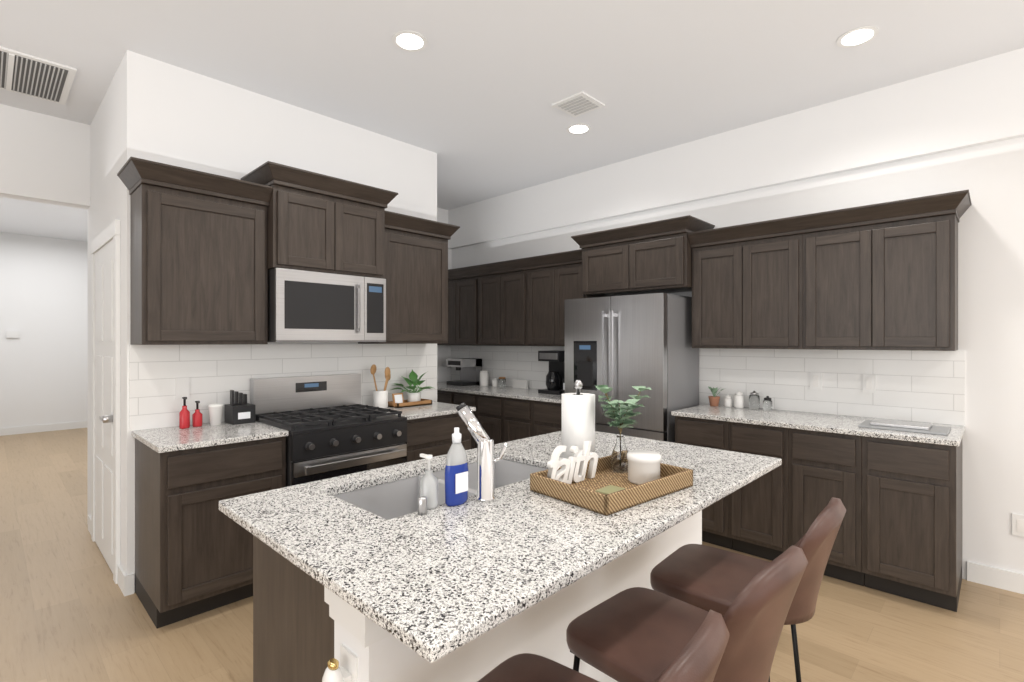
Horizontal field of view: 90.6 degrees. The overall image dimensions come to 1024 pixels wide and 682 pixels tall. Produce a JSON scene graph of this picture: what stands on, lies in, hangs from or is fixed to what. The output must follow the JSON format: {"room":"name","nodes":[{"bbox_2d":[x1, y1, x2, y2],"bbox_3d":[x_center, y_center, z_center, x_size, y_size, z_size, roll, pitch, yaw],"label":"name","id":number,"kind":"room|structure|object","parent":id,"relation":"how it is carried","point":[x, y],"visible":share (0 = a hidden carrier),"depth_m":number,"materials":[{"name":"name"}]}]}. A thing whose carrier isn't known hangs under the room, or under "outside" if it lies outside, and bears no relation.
{"room":"kitchen","nodes":[
{"label":"kitchen","id":0,"kind":"room"},
{"bbox_2d":[0,232,87,427],"bbox_3d":[-7.525,-0.105,7.900,0.200,3.050,2.250,0,0,44],"label":"wall","id":1,"kind":"structure","parent":0,"point":[44,313],"depth_m":7.94,"materials":[{"name":"white paint"}]},
{"bbox_2d":[6,331,18,337],"bbox_3d":[-7.570,-0.100,7.687,0.029,0.100,0.140,0,0,44],"label":"thermostat","id":2,"kind":"object","parent":1,"relation":"attached to","point":[12,334],"visible":0.86,"depth_m":7.67,"materials":[{"name":"white plastic"}]},
{"bbox_2d":[0,104,450,514],"bbox_3d":[-4.245,-0.105,2.836,0.150,3.050,10.200,0,0,44],"label":"wall","id":3,"kind":"structure","parent":0,"point":[44,158],"depth_m":3.68,"materials":[{"name":"white paint"}]},
{"bbox_2d":[90,50,436,592],"bbox_3d":[-1.918,-0.105,4.115,1.430,3.050,2.170,0,0,44],"label":"wall","id":4,"kind":"structure","parent":0,"point":[152,109],"depth_m":3.21,"materials":[{"name":"white paint"}]},
{"bbox_2d":[91,219,119,583],"bbox_3d":[-2.675,0.355,3.292,0.990,2.130,0.064,0,0,44],"label":"door","id":5,"kind":"structure","parent":4,"relation":"attached to","point":[105,389],"depth_m":3.21,"materials":[{"name":"white wood"}]},
{"bbox_2d":[176,378,189,398],"bbox_3d":[-1.963,0.280,3.019,0.006,0.120,0.070,0,0,44],"label":"wall outlet","id":6,"kind":"object","parent":4,"relation":"attached to","point":[183,386],"depth_m":3.02,"materials":[{"name":"white plastic"}]},
{"bbox_2d":[128,173,268,344],"bbox_3d":[-1.810,-0.411,2.963,0.317,0.862,0.631,0,0,44],"label":"upper cabinet","id":7,"kind":"object","parent":4,"relation":"attached to","point":[208,251],"depth_m":2.81,"materials":[{"name":"black wood"}]},
{"bbox_2d":[129,344,436,430],"bbox_3d":[-1.397,0.263,3.617,0.008,0.484,2.155,0,0,44],"label":"backsplash","id":8,"kind":"structure","parent":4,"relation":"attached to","point":[216,374],"depth_m":3.25,"materials":[{"name":"tile"}]},
{"bbox_2d":[249,177,344,274],"bbox_3d":[-1.408,-0.702,3.324,0.397,0.520,0.443,0,0,44],"label":"upper cabinet","id":9,"kind":"object","parent":4,"relation":"attached to","point":[307,222],"depth_m":3.17,"materials":[{"name":"black wood"}]},
{"bbox_2d":[268,268,385,341],"bbox_3d":[-1.279,-0.215,3.423,0.444,0.444,0.754,0,0,44],"label":"microwave","id":10,"kind":"object","parent":9,"relation":"attached to","point":[307,306],"visible":1,"depth_m":3.24,"materials":[{"name":"metal"}]},
{"bbox_2d":[345,193,388,280],"bbox_3d":[-1.184,-0.702,3.556,0.397,0.520,0.445,0,0,44],"label":"upper cabinet","id":11,"kind":"object","parent":4,"relation":"attached to","point":[366,219],"depth_m":3.47,"materials":[{"name":"black wood"}]},
{"bbox_2d":[358,221,452,343],"bbox_3d":[-0.838,-0.411,3.973,0.317,0.862,0.637,0,0,44],"label":"upper cabinet","id":12,"kind":"object","parent":4,"relation":"attached to","point":[417,285],"depth_m":3.87,"materials":[{"name":"black wood"}]},
{"bbox_2d":[322,658,351,681],"bbox_3d":[-0.400,0.773,1.149,0.062,0.103,0.055,0,0,44],"label":"outlet","id":13,"kind":"object","parent":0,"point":[334,672],"visible":1,"depth_m":1.14,"materials":[{"name":"white plastic"}]},
{"bbox_2d":[0,428,1023,681],"bbox_3d":[-2.463,1.445,1.190,17.200,0.050,10.300,0,0,44],"label":"floor","id":14,"kind":"structure","parent":0,"point":[70,610],"depth_m":2.54,"materials":[{"name":"brown wood"}]},
{"bbox_2d":[135,437,285,628],"bbox_3d":[-1.699,0.978,2.862,0.617,0.885,0.599,0,0,44],"label":"base cabinet","id":15,"kind":"object","parent":14,"relation":"on","point":[192,559],"depth_m":2.60,"materials":[{"name":"black wood"}]},
{"bbox_2d":[132,421,288,452],"bbox_3d":[-1.698,0.520,2.852,0.634,0.030,0.616,0,0,44],"label":"countertop","id":16,"kind":"structure","parent":15,"relation":"on","point":[174,439],"depth_m":2.74,"materials":[{"name":"white stone"}]},
{"bbox_2d":[179,397,193,428],"bbox_3d":[-1.893,0.414,2.934,0.054,0.180,0.052,0,0,2],"label":"soap bottle","id":17,"kind":"object","parent":16,"relation":"on","point":[184,418],"depth_m":2.92,"materials":[{"name":"red plastic"}]},
{"bbox_2d":[194,401,202,426],"bbox_3d":[-1.859,0.429,2.998,0.054,0.150,0.052,0,0,2],"label":"soap bottle","id":18,"kind":"object","parent":16,"relation":"on","point":[198,416],"depth_m":2.99,"materials":[{"name":"red plastic"}]},
{"bbox_2d":[208,404,223,425],"bbox_3d":[-1.777,0.442,3.042,0.084,0.125,0.084,0,0,44],"label":"paper cup","id":19,"kind":"object","parent":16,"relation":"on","point":[215,414],"visible":1,"depth_m":3.01,"materials":[{"name":"white paper"}]},
{"bbox_2d":[224,390,254,424],"bbox_3d":[-1.686,0.404,3.142,0.152,0.200,0.130,0,0,44],"label":"knife block","id":20,"kind":"object","parent":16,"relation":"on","point":[238,409],"visible":1,"depth_m":3.11,"materials":[{"name":"black plastic"}]},
{"bbox_2d":[250,373,406,486],"bbox_3d":[-1.181,0.833,3.317,0.731,1.175,0.758,0,0,44],"label":"range","id":21,"kind":"object","parent":14,"relation":"on","point":[333,425],"visible":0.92,"depth_m":3.23,"materials":[{"name":"metal"}]},
{"bbox_2d":[405,413,470,461],"bbox_3d":[-0.738,0.978,3.861,0.617,0.885,0.627,0,0,44],"label":"base cabinet","id":22,"kind":"object","parent":14,"relation":"on","point":[432,436],"depth_m":3.61,"materials":[{"name":"black wood"}]},
{"bbox_2d":[385,401,475,420],"bbox_3d":[-0.727,0.520,3.861,0.634,0.030,0.645,0,0,44],"label":"countertop","id":23,"kind":"structure","parent":22,"relation":"on","point":[436,409],"depth_m":3.69,"materials":[{"name":"white stone"}]},
{"bbox_2d":[370,364,390,407],"bbox_3d":[-0.985,0.340,3.836,0.110,0.329,0.152,0,0,44],"label":"utensil crock","id":24,"kind":"object","parent":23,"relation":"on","point":[380,398],"visible":0.98,"depth_m":3.80,"materials":[{"name":"white ceramic"}]},
{"bbox_2d":[388,398,431,407],"bbox_3d":[-0.805,0.487,3.980,0.160,0.035,0.320,0,0,44],"label":"tray","id":25,"kind":"object","parent":23,"relation":"on","point":[415,403],"visible":0.77,"depth_m":3.90,"materials":[{"name":"brown wood"}]},
{"bbox_2d":[392,393,403,406],"bbox_3d":[-0.870,0.452,3.877,0.034,0.105,0.090,0,0,44],"label":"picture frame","id":26,"kind":"object","parent":25,"relation":"on","point":[397,398],"visible":0.79,"depth_m":3.87,"materials":[{"name":"brown wood"}]},
{"bbox_2d":[388,370,434,401],"bbox_3d":[-0.786,0.361,4.012,0.345,0.266,0.386,0,0,44],"label":"pothos plant","id":27,"kind":"object","parent":25,"relation":"on","point":[413,396],"visible":0.92,"depth_m":4.00,"materials":[{"name":"green plant"}]},
{"bbox_2d":[437,390,452,403],"bbox_3d":[-0.555,0.978,5.723,0.375,0.885,0.617,0,0,44],"label":"base cabinet","id":28,"kind":"object","parent":14,"relation":"on","point":[443,396],"depth_m":5.45,"materials":[{"name":"black wood"}]},
{"bbox_2d":[453,394,476,448],"bbox_3d":[-0.285,0.978,5.463,0.375,0.885,0.617,0,0,44],"label":"base cabinet","id":29,"kind":"object","parent":14,"relation":"on","point":[469,399],"depth_m":5.18,"materials":[{"name":"black wood"}]},
{"bbox_2d":[253,515,701,681],"bbox_3d":[0.022,0.978,1.992,0.788,0.886,1.780,0,0,44],"label":"kitchen island","id":30,"kind":"object","parent":14,"relation":"on","point":[298,627],"depth_m":1.46,"materials":[{"name":"brown wood"}]},
{"bbox_2d":[219,431,781,666],"bbox_3d":[0.117,0.520,1.892,1.104,0.030,1.870,0,0,44],"label":"island countertop","id":31,"kind":"structure","parent":30,"relation":"on","point":[436,583],"depth_m":1.32,"materials":[{"name":"white stone"}]},
{"bbox_2d":[417,496,426,514],"bbox_3d":[-0.262,0.479,1.480,0.028,0.050,0.028,0,0,44],"label":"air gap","id":32,"kind":"object","parent":31,"relation":"on","point":[421,505],"visible":0.98,"depth_m":1.47,"materials":[{"name":"metal"}]},
{"bbox_2d":[420,453,437,509],"bbox_3d":[-0.257,0.426,1.545,0.068,0.157,0.056,0,0,44],"label":"soap pump","id":33,"kind":"object","parent":31,"relation":"on","point":[429,484],"visible":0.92,"depth_m":1.52,"materials":[{"name":"white plastic"}]},
{"bbox_2d":[339,455,548,514],"bbox_3d":[-0.212,0.633,1.877,0.426,0.222,0.846,0,0,44],"label":"sink","id":34,"kind":"object","parent":31,"relation":"in","point":[401,494],"depth_m":1.97,"materials":[{"name":"silver metal"}]},
{"bbox_2d":[445,427,468,506],"bbox_3d":[-0.171,0.387,1.573,0.050,0.235,0.087,0,0,44],"label":"dish soap bottle","id":35,"kind":"object","parent":31,"relation":"on","point":[456,479],"visible":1,"depth_m":1.55,"materials":[{"name":"blue plastic"}]},
{"bbox_2d":[456,403,507,501],"bbox_3d":[-0.101,0.352,1.648,0.132,0.305,0.125,0,0,44],"label":"faucet","id":36,"kind":"object","parent":31,"relation":"on","point":[486,460],"visible":0.98,"depth_m":1.61,"materials":[{"name":"silver metal"}]},
{"bbox_2d":[562,380,594,458],"bbox_3d":[0.263,0.329,2.009,0.150,0.350,0.150,0,0,44],"label":"paper towel holder","id":37,"kind":"object","parent":31,"relation":"on","point":[578,418],"visible":0.58,"depth_m":1.96,"materials":[{"name":"paper"}]},
{"bbox_2d":[530,455,692,515],"bbox_3d":[0.345,0.475,1.736,0.470,0.058,0.330,0,0,-40],"label":"woven tray","id":38,"kind":"object","parent":31,"relation":"on","point":[670,480],"visible":0.75,"depth_m":1.64,"materials":[{"name":"wicker"}]},
{"bbox_2d":[547,440,597,483],"bbox_3d":[0.209,0.424,1.759,0.249,0.136,0.021,0,0,-40],"label":"faith word","id":39,"kind":"object","parent":38,"relation":"on","point":[573,468],"visible":0.83,"depth_m":1.75,"materials":[{"name":"white wood"}]},
{"bbox_2d":[595,485,625,494],"bbox_3d":[0.328,0.485,1.624,0.090,0.014,0.090,0,0,44],"label":"coaster","id":40,"kind":"object","parent":38,"relation":"on","point":[609,489],"visible":0.33,"depth_m":1.63,"materials":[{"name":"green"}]},
{"bbox_2d":[596,385,651,472],"bbox_3d":[0.421,0.329,1.932,0.195,0.326,0.212,0,0,44],"label":"vase","id":41,"kind":"object","parent":38,"relation":"on","point":[619,459],"visible":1,"depth_m":1.90,"materials":[{"name":"clear glass"}]},
{"bbox_2d":[627,450,660,484],"bbox_3d":[0.462,0.442,1.776,0.116,0.100,0.115,0,0,44],"label":"candle jar","id":42,"kind":"object","parent":38,"relation":"on","point":[643,466],"visible":0.94,"depth_m":1.73,"materials":[{"name":"white ceramic"}]},
{"bbox_2d":[477,394,500,447],"bbox_3d":[-0.014,0.978,5.203,0.375,0.885,0.617,0,0,44],"label":"base cabinet","id":43,"kind":"object","parent":14,"relation":"on","point":[488,409],"depth_m":4.97,"materials":[{"name":"black wood"}]},
{"bbox_2d":[501,398,532,442],"bbox_3d":[0.256,0.978,4.943,0.375,0.885,0.617,0,0,44],"label":"base cabinet","id":44,"kind":"object","parent":14,"relation":"on","point":[516,414],"depth_m":4.73,"materials":[{"name":"black wood"}]},
{"bbox_2d":[437,382,561,405],"bbox_3d":[-0.159,0.520,5.330,2.269,0.030,0.635,0,0,44],"label":"countertop","id":45,"kind":"structure","parent":44,"relation":"on","point":[530,395],"depth_m":5.07,"materials":[{"name":"white stone"}]},
{"bbox_2d":[447,358,481,385],"bbox_3d":[-0.552,0.354,5.858,0.280,0.300,0.304,0,0,44],"label":"espresso machine","id":46,"kind":"object","parent":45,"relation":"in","point":[470,369],"visible":0.94,"depth_m":5.81,"materials":[{"name":"metal"}]},
{"bbox_2d":[480,370,487,385],"bbox_3d":[-0.315,0.417,5.701,0.100,0.174,0.098,0,0,44],"label":"canister","id":47,"kind":"object","parent":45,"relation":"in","point":[484,378],"depth_m":5.66,"materials":[{"name":"white ceramic"}]},
{"bbox_2d":[492,378,495,386],"bbox_3d":[-0.186,0.457,5.605,0.070,0.094,0.069,0,0,44],"label":"canister","id":48,"kind":"object","parent":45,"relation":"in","point":[493,379],"depth_m":5.58,"materials":[{"name":"white ceramic"}]},
{"bbox_2d":[496,377,505,387],"bbox_3d":[-0.106,0.447,5.514,0.080,0.114,0.079,0,0,44],"label":"canister","id":49,"kind":"object","parent":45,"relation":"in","point":[502,380],"depth_m":5.48,"materials":[{"name":"clear glass"}]},
{"bbox_2d":[513,379,527,388],"bbox_3d":[0.090,0.459,5.430,0.200,0.090,0.030,0,0,44],"label":"block","id":50,"kind":"object","parent":45,"relation":"on","point":[519,383],"visible":1,"depth_m":5.41,"materials":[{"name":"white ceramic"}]},
{"bbox_2d":[538,350,564,394],"bbox_3d":[0.435,0.299,4.909,0.261,0.410,0.263,0,0,44],"label":"coffee maker","id":51,"kind":"object","parent":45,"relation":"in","point":[555,375],"visible":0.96,"depth_m":4.82,"materials":[{"name":"black plastic"}]},
{"bbox_2d":[562,379,564,393],"bbox_3d":[0.570,0.429,4.710,0.170,0.150,0.123,0,0,44],"label":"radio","id":52,"kind":"object","parent":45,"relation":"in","point":[563,386],"visible":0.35,"depth_m":4.72,"materials":[{"name":"black plastic"}]},
{"bbox_2d":[533,402,561,435],"bbox_3d":[0.526,0.978,4.683,0.375,0.885,0.617,0,0,44],"label":"base cabinet","id":53,"kind":"object","parent":14,"relation":"on","point":[547,416],"depth_m":4.47,"materials":[{"name":"black wood"}]},
{"bbox_2d":[477,609,729,681],"bbox_3d":[0.113,0.943,0.955,0.536,0.956,0.406,0,0,38],"label":"stool","id":54,"kind":"object","parent":14,"relation":"on","point":[698,658],"visible":1,"depth_m":0.84,"materials":[{"name":"brown leather"}]},
{"bbox_2d":[565,293,698,442],"bbox_3d":[0.963,0.532,4.195,0.910,1.775,0.660,0,0,44],"label":"refrigerator","id":55,"kind":"object","parent":14,"relation":"on","point":[622,345],"visible":0.54,"depth_m":3.90,"materials":[{"name":"grey metal"}]},
{"bbox_2d":[566,545,807,681],"bbox_3d":[0.429,0.943,1.276,0.406,0.956,0.536,0,0,-43],"label":"stool","id":56,"kind":"object","parent":14,"relation":"on","point":[637,634],"visible":0.94,"depth_m":1.20,"materials":[{"name":"brown leather"}]},
{"bbox_2d":[675,418,728,547],"bbox_3d":[1.512,0.978,3.734,0.379,0.885,0.617,0,0,44],"label":"base cabinet","id":57,"kind":"object","parent":14,"relation":"on","point":[701,432],"depth_m":3.47,"materials":[{"name":"black wood"}]},
{"bbox_2d":[650,497,845,681],"bbox_3d":[0.742,0.943,1.615,0.536,0.956,0.406,0,0,41],"label":"stool","id":58,"kind":"object","parent":14,"relation":"on","point":[705,577],"visible":0.69,"depth_m":1.56,"materials":[{"name":"brown leather"}]},
{"bbox_2d":[729,422,788,560],"bbox_3d":[1.780,0.978,3.476,0.365,0.885,0.617,0,0,44],"label":"base cabinet","id":59,"kind":"object","parent":14,"relation":"on","point":[758,510],"depth_m":3.24,"materials":[{"name":"black wood"}]},
{"bbox_2d":[789,430,864,585],"bbox_3d":[2.048,0.978,3.218,0.380,0.885,0.617,0,0,44],"label":"base cabinet","id":60,"kind":"object","parent":14,"relation":"on","point":[822,467],"depth_m":2.97,"materials":[{"name":"black wood"}]},
{"bbox_2d":[865,438,961,611],"bbox_3d":[2.331,0.978,2.946,0.405,0.885,0.617,0,0,44],"label":"base cabinet","id":61,"kind":"object","parent":14,"relation":"on","point":[913,490],"depth_m":2.72,"materials":[{"name":"black wood"}]},
{"bbox_2d":[671,404,964,445],"bbox_3d":[1.921,0.520,3.328,1.551,0.030,0.635,0,0,44],"label":"countertop","id":62,"kind":"structure","parent":61,"relation":"on","point":[788,420],"depth_m":3.18,"materials":[{"name":"white stone"}]},
{"bbox_2d":[708,386,725,405],"bbox_3d":[1.581,0.428,3.940,0.156,0.154,0.123,0,0,44],"label":"plant pot","id":63,"kind":"object","parent":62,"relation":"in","point":[713,400],"visible":1,"depth_m":3.92,"materials":[{"name":"brown ceramic"}]},
{"bbox_2d":[724,394,731,406],"bbox_3d":[1.658,0.457,3.887,0.055,0.095,0.055,0,0,32],"label":"jar","id":64,"kind":"object","parent":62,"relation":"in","point":[728,399],"depth_m":3.87,"materials":[{"name":"white ceramic"}]},
{"bbox_2d":[734,391,743,407],"bbox_3d":[1.716,0.442,3.830,0.069,0.125,0.069,0,0,32],"label":"jar","id":65,"kind":"object","parent":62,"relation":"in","point":[738,397],"depth_m":3.80,"materials":[{"name":"white ceramic"}]},
{"bbox_2d":[749,391,759,409],"bbox_3d":[1.795,0.437,3.754,0.071,0.135,0.071,0,0,32],"label":"jar","id":66,"kind":"object","parent":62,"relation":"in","point":[754,400],"depth_m":3.73,"materials":[{"name":"clear glass"}]},
{"bbox_2d":[763,396,771,410],"bbox_3d":[1.856,0.452,3.682,0.059,0.105,0.059,0,0,32],"label":"jar","id":67,"kind":"object","parent":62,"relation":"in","point":[767,402],"depth_m":3.66,"materials":[{"name":"clear glass"}]},
{"bbox_2d":[858,418,950,435],"bbox_3d":[2.270,0.489,2.936,0.400,0.030,0.280,0,0,44],"label":"tray","id":68,"kind":"object","parent":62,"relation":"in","point":[907,426],"visible":0.98,"depth_m":2.88,"materials":[{"name":"grey"}]},
{"bbox_2d":[0,0,1023,241],"bbox_3d":[-2.463,-1.670,1.190,17.200,0.080,10.300,0,0,44],"label":"ceiling","id":69,"kind":"structure","parent":0,"point":[472,92],"depth_m":2.94,"materials":[{"name":"white paint"}]},
{"bbox_2d":[0,46,76,104],"bbox_3d":[-3.123,-1.619,2.956,0.640,0.020,0.830,0,0,44],"label":"ceiling vent","id":70,"kind":"object","parent":69,"relation":"in","point":[32,76],"visible":1,"depth_m":3.10,"materials":[{"name":"white metal"}]},
{"bbox_2d":[392,31,427,51],"bbox_3d":[-0.555,-1.627,2.755,0.189,0.006,0.189,0,0,-1],"label":"recessed light","id":71,"kind":"object","parent":69,"relation":"in","point":[411,41],"depth_m":2.75,"materials":[{"name":"white plastic"}]},
{"bbox_2d":[552,91,604,117],"bbox_3d":[0.456,-1.622,3.488,0.260,0.016,0.260,0,0,44],"label":"ceiling vent","id":72,"kind":"object","parent":69,"relation":"in","point":[578,104],"visible":1,"depth_m":3.47,"materials":[{"name":"white metal"}]},
{"bbox_2d":[566,124,590,133],"bbox_3d":[0.512,-1.627,3.893,0.189,0.006,0.189,0,0,-1],"label":"recessed light","id":73,"kind":"object","parent":69,"relation":"in","point":[575,128],"depth_m":3.88,"materials":[{"name":"white"}]},
{"bbox_2d":[836,26,878,47],"bbox_3d":[1.850,-1.627,2.716,0.189,0.006,0.189,0,0,-1],"label":"recessed light","id":74,"kind":"object","parent":69,"relation":"in","point":[855,37],"depth_m":2.71,"materials":[{"name":"white plastic"}]},
{"bbox_2d":[451,137,1023,579],"bbox_3d":[3.184,-0.105,2.660,11.100,3.050,0.150,0,0,44],"label":"wall","id":75,"kind":"structure","parent":0,"point":[989,177],"depth_m":2.99,"materials":[{"name":"white paint"}]},
{"bbox_2d":[437,274,456,344],"bbox_3d":[-0.673,-0.341,6.044,0.502,0.782,0.318,0,0,44],"label":"upper cabinet","id":76,"kind":"object","parent":75,"relation":"attached to","point":[452,282],"depth_m":5.84,"materials":[{"name":"black wood"}]},
{"bbox_2d":[457,274,476,345],"bbox_3d":[-0.427,-0.341,5.808,0.423,0.782,0.318,0,0,44],"label":"upper cabinet","id":77,"kind":"object","parent":75,"relation":"attached to","point":[466,283],"depth_m":5.67,"materials":[{"name":"black wood"}]},
{"bbox_2d":[477,270,504,345],"bbox_3d":[-0.123,-0.341,5.514,0.423,0.782,0.318,0,0,44],"label":"upper cabinet","id":78,"kind":"object","parent":75,"relation":"attached to","point":[490,283],"depth_m":5.40,"materials":[{"name":"black wood"}]},
{"bbox_2d":[0,421,1023,595],"bbox_3d":[-0.604,1.365,2.941,16.649,0.110,4.699,0,0,44],"label":"baseboard","id":79,"kind":"structure","parent":75,"relation":"attached to","point":[1012,581],"depth_m":2.95,"materials":[{"name":"white"}]},
{"bbox_2d":[505,266,524,345],"bbox_3d":[0.094,-0.341,5.306,0.423,0.782,0.318,0,0,44],"label":"upper cabinet","id":80,"kind":"object","parent":75,"relation":"attached to","point":[515,276],"depth_m":5.15,"materials":[{"name":"black wood"}]},
{"bbox_2d":[525,262,560,345],"bbox_3d":[0.399,-0.341,5.012,0.424,0.782,0.318,0,0,44],"label":"upper cabinet","id":81,"kind":"object","parent":75,"relation":"attached to","point":[543,280],"depth_m":4.90,"materials":[{"name":"black wood"}]},
{"bbox_2d":[561,258,581,345],"bbox_3d":[0.617,-0.341,4.803,0.423,0.782,0.318,0,0,44],"label":"upper cabinet","id":82,"kind":"object","parent":75,"relation":"attached to","point":[569,267],"depth_m":4.69,"materials":[{"name":"black wood"}]},
{"bbox_2d":[577,234,637,297],"bbox_3d":[0.940,-0.626,4.437,0.546,0.432,0.398,0,0,44],"label":"upper cabinet","id":83,"kind":"object","parent":75,"relation":"attached to","point":[608,268],"depth_m":4.30,"materials":[{"name":"black wood"}]},
{"bbox_2d":[637,226,708,293],"bbox_3d":[1.245,-0.626,4.143,0.547,0.432,0.398,0,0,44],"label":"upper cabinet","id":84,"kind":"object","parent":75,"relation":"attached to","point":[664,257],"depth_m":3.93,"materials":[{"name":"black wood"}]},
{"bbox_2d":[451,345,964,425],"bbox_3d":[0.968,0.280,4.683,4.799,0.448,0.008,0,0,44],"label":"backsplash","id":85,"kind":"structure","parent":75,"relation":"attached to","point":[920,386],"depth_m":3.52,"materials":[{"name":"tile"}]},
{"bbox_2d":[689,234,752,348],"bbox_3d":[1.631,-0.339,3.827,0.441,0.787,0.318,0,0,44],"label":"upper cabinet","id":86,"kind":"object","parent":75,"relation":"attached to","point":[722,292],"depth_m":3.70,"materials":[{"name":"black wood"}]},
{"bbox_2d":[448,48,1023,248],"bbox_3d":[3.169,-1.390,2.536,10.950,0.480,0.050,0,0,44],"label":"wall","id":87,"kind":"structure","parent":75,"relation":"attached to","point":[975,103],"depth_m":3.63,"materials":[{"name":"white paint"}]},
{"bbox_2d":[753,226,804,348],"bbox_3d":[1.860,-0.339,3.606,0.441,0.787,0.318,0,0,44],"label":"upper cabinet","id":88,"kind":"object","parent":75,"relation":"attached to","point":[778,255],"depth_m":3.44,"materials":[{"name":"black wood"}]},
{"bbox_2d":[810,372,821,389],"bbox_3d":[2.128,0.280,3.553,0.070,0.120,0.010,0,0,44],"label":"wall outlet","id":89,"kind":"object","parent":75,"relation":"attached to","point":[815,377],"depth_m":3.55,"materials":[{"name":"white plastic"}]},
{"bbox_2d":[805,214,884,349],"bbox_3d":[2.178,-0.339,3.300,0.441,0.787,0.318,0,0,44],"label":"upper cabinet","id":90,"kind":"object","parent":75,"relation":"attached to","point":[881,276],"depth_m":3.17,"materials":[{"name":"black wood"}]},
{"bbox_2d":[863,374,875,392],"bbox_3d":[2.352,0.280,3.338,0.070,0.120,0.010,0,0,44],"label":"wall outlet","id":91,"kind":"object","parent":75,"relation":"attached to","point":[869,380],"depth_m":3.33,"materials":[{"name":"white plastic"}]},
{"bbox_2d":[885,206,960,350],"bbox_3d":[2.408,-0.339,3.080,0.440,0.787,0.318,0,0,44],"label":"upper cabinet","id":92,"kind":"object","parent":75,"relation":"attached to","point":[921,246],"depth_m":2.92,"materials":[{"name":"black wood"}]},
{"bbox_2d":[1012,513,1023,536],"bbox_3d":[2.868,1.040,2.855,0.075,0.120,0.008,0,0,44],"label":"wall outlet","id":93,"kind":"object","parent":75,"relation":"attached to","point":[1017,520],"depth_m":2.86,"materials":[{"name":"white plastic"}]}
]}

